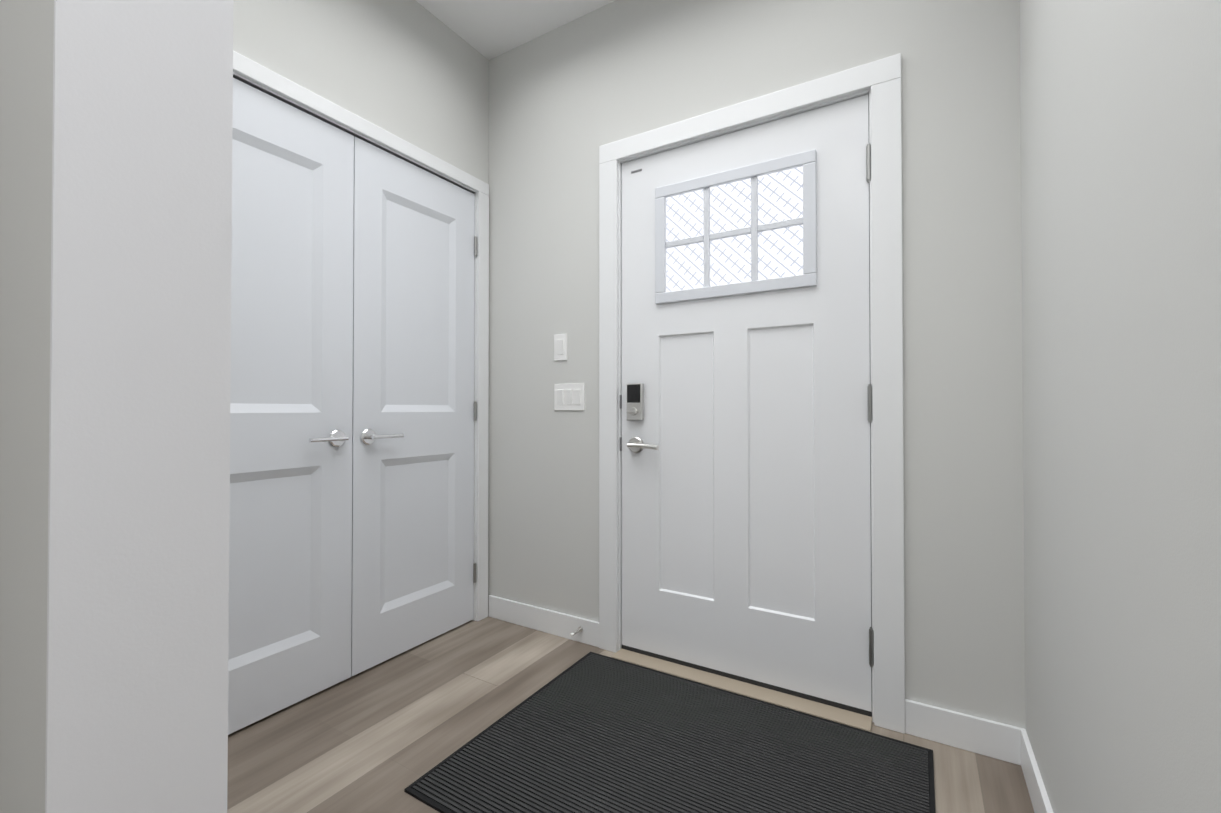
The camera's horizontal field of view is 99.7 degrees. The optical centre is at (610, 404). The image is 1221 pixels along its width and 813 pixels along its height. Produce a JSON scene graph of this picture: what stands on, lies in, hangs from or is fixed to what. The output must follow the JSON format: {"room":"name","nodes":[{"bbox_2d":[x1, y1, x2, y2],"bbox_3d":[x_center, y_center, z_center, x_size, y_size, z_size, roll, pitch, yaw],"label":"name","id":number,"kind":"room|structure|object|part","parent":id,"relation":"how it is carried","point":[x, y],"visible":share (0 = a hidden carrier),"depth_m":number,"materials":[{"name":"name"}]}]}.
{"room":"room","nodes":[
{"label":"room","id":0,"kind":"room"},
{"bbox_2d":[0,0,232,812],"bbox_3d":[-1.320,-0.351,1.001,2.147,2.740,0.120,0,-1,31],"label":"wall","id":1,"kind":"structure","parent":0,"point":[116,121],"depth_m":0.44,"materials":[{"name":"grey paint"}]},
{"bbox_2d":[233,0,488,183],"bbox_3d":[-1.072,-0.342,1.871,0.120,2.740,1.629,0,-1,31],"label":"wall","id":2,"kind":"structure","parent":0,"point":[415,72],"depth_m":2.06,"materials":[{"name":"grey paint"}]},
{"bbox_2d":[228,78,353,734],"bbox_3d":[-1.117,0.001,1.665,0.089,2.030,0.612,0,-1,31],"label":"closet door","id":3,"kind":"structure","parent":2,"relation":"in","point":[290,539],"depth_m":1.74,"materials":[{"name":"white wood"}]},
{"bbox_3d":[-0.999,0.124,1.826,0.054,0.062,0.153,0,-1,31],"label":"handle","id":4,"kind":"part","parent":3,"relation":"part of","materials":[{"name":"silver metal"}]},
{"bbox_2d":[233,51,488,620],"bbox_3d":[-1.015,-0.005,1.962,0.120,2.067,1.272,0,-1,31],"label":"door frame","id":5,"kind":"structure","parent":2,"relation":"attached to","point":[298,106],"depth_m":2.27,"materials":[{"name":"white wood"}]},
{"bbox_2d":[351,137,474,675],"bbox_3d":[-0.801,0.006,2.193,0.089,2.030,0.612,0,-1,31],"label":"closet door","id":6,"kind":"structure","parent":2,"relation":"in","point":[413,426],"depth_m":2.16,"materials":[{"name":"white wood"}]},
{"bbox_3d":[-0.889,0.126,2.011,0.054,0.062,0.153,0,-1,31],"label":"handle","id":7,"kind":"part","parent":6,"relation":"part of","materials":[{"name":"silver metal"}]},
{"bbox_2d":[473,236,476,583],"bbox_3d":[-0.656,0.024,2.465,0.038,1.660,0.014,0,-1,31],"label":"right closet door hinges","id":8,"kind":"object","parent":2,"relation":"attached to","point":[475,413],"visible":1,"depth_m":2.45,"materials":[{"name":"silver metal"}]},
{"bbox_2d":[416,0,615,59],"bbox_3d":[-1.329,-1.756,0.076,3.095,0.050,5.400,0,-1,31],"label":"ceiling","id":9,"kind":"structure","parent":0,"point":[489,29],"depth_m":2.27,"materials":[{"name":"white paint"}]},
{"bbox_2d":[227,615,1033,812],"bbox_3d":[-1.329,1.034,0.047,3.095,0.050,5.400,0,-1,31],"label":"floor","id":10,"kind":"structure","parent":0,"point":[379,737],"depth_m":1.60,"materials":[{"name":"wood"}]},
{"bbox_2d":[404,651,935,812],"bbox_3d":[0.202,1.019,1.435,1.200,0.009,0.898,0,-1,31],"label":"door mat","id":11,"kind":"object","parent":10,"relation":"on","point":[591,732],"visible":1,"depth_m":1.47,"materials":[{"name":"black rubber"}]},
{"bbox_2d":[488,0,1025,728],"bbox_3d":[0.329,-0.340,2.076,2.315,2.740,0.160,0,-1,31],"label":"wall","id":12,"kind":"structure","parent":0,"point":[568,100],"depth_m":1.72,"materials":[{"name":"grey paint"}]},
{"bbox_2d":[489,595,598,646],"bbox_3d":[-0.317,0.982,2.347,0.638,0.102,0.013,0,-1,31],"label":"baseboard","id":13,"kind":"structure","parent":12,"relation":"attached to","point":[560,624],"depth_m":2.33,"materials":[{"name":"white wood"}]},
{"bbox_2d":[554,333,566,360],"bbox_3d":[-0.225,-0.255,2.307,0.070,0.118,0.012,0,-1,31],"label":"light switch","id":14,"kind":"object","parent":12,"relation":"attached to","point":[560,346],"visible":1,"depth_m":2.30,"materials":[{"name":"white plastic"}]},
{"bbox_2d":[554,383,584,409],"bbox_3d":[-0.184,-0.031,2.280,0.162,0.118,0.012,0,-1,31],"label":"light switch","id":15,"kind":"object","parent":12,"relation":"attached to","point":[569,396],"visible":1,"depth_m":2.27,"materials":[{"name":"white plastic"}]},
{"bbox_2d":[569,626,582,636],"bbox_3d":[-0.148,0.973,2.195,0.022,0.022,0.076,0,-1,31],"label":"door stop","id":16,"kind":"object","parent":12,"relation":"attached to","point":[580,629],"visible":1,"depth_m":2.20,"materials":[{"name":"silver metal"}]},
{"bbox_2d":[611,648,871,731],"bbox_3d":[0.465,1.023,1.939,0.938,0.011,0.232,0,-1,31],"label":"sill","id":17,"kind":"structure","parent":12,"relation":"attached to","point":[834,714],"depth_m":1.83,"materials":[{"name":"beige wood"}]},
{"bbox_2d":[622,94,873,716],"bbox_3d":[0.447,0.001,1.911,0.941,2.034,0.106,0,-1,31],"label":"front door","id":18,"kind":"structure","parent":12,"relation":"in","point":[746,517],"depth_m":1.88,"materials":[{"name":"white wood"}]},
{"bbox_2d":[627,383,643,419],"bbox_3d":[0.096,-0.010,2.105,0.068,0.148,0.043,0,-1,31],"label":"door lock","id":19,"kind":"object","parent":18,"relation":"attached to","point":[635,401],"depth_m":2.10,"materials":[{"name":"silver metal"}]},
{"bbox_3d":[0.128,0.167,2.074,0.150,0.066,0.061,0,-1,31],"label":"handle","id":20,"kind":"part","parent":18,"relation":"part of","materials":[{"name":"silver metal"}]},
{"bbox_3d":[0.453,-0.638,1.937,0.530,0.388,0.004,0,-1,31],"label":"glass","id":21,"kind":"part","parent":18,"relation":"part of","materials":[{"name":"glass"}]},
{"bbox_3d":[0.852,0.000,1.687,0.016,1.698,0.045,0,-1,31],"label":"front door hinges","id":22,"kind":"part","parent":18,"relation":"part of","materials":[{"name":"silver metal"}]},
{"bbox_2d":[599,53,904,733],"bbox_3d":[0.478,-0.037,1.973,1.122,2.131,0.178,0,-1,31],"label":"door frame","id":23,"kind":"structure","parent":12,"relation":"attached to","point":[881,79],"depth_m":1.66,"materials":[{"name":"white wood"}]},
{"bbox_2d":[905,699,1025,764],"bbox_3d":[1.048,0.973,1.532,0.297,0.102,0.013,0,-1,31],"label":"baseboard","id":24,"kind":"structure","parent":12,"relation":"attached to","point":[987,737],"depth_m":1.52,"materials":[{"name":"white wood"}]},
{"bbox_2d":[1020,0,1220,812],"bbox_3d":[-0.104,-0.370,-0.787,0.120,2.740,5.200,0,-1,31],"label":"wall","id":25,"kind":"structure","parent":0,"point":[1120,108],"depth_m":0.75,"materials":[{"name":"grey paint"}]},
{"bbox_2d":[1021,730,1052,812],"bbox_3d":[-0.134,0.950,-0.721,0.013,0.102,5.067,0,-1,31],"label":"baseboard","id":26,"kind":"structure","parent":25,"relation":"attached to","point":[1039,798],"depth_m":1.31,"materials":[{"name":"white wood"}]}
]}

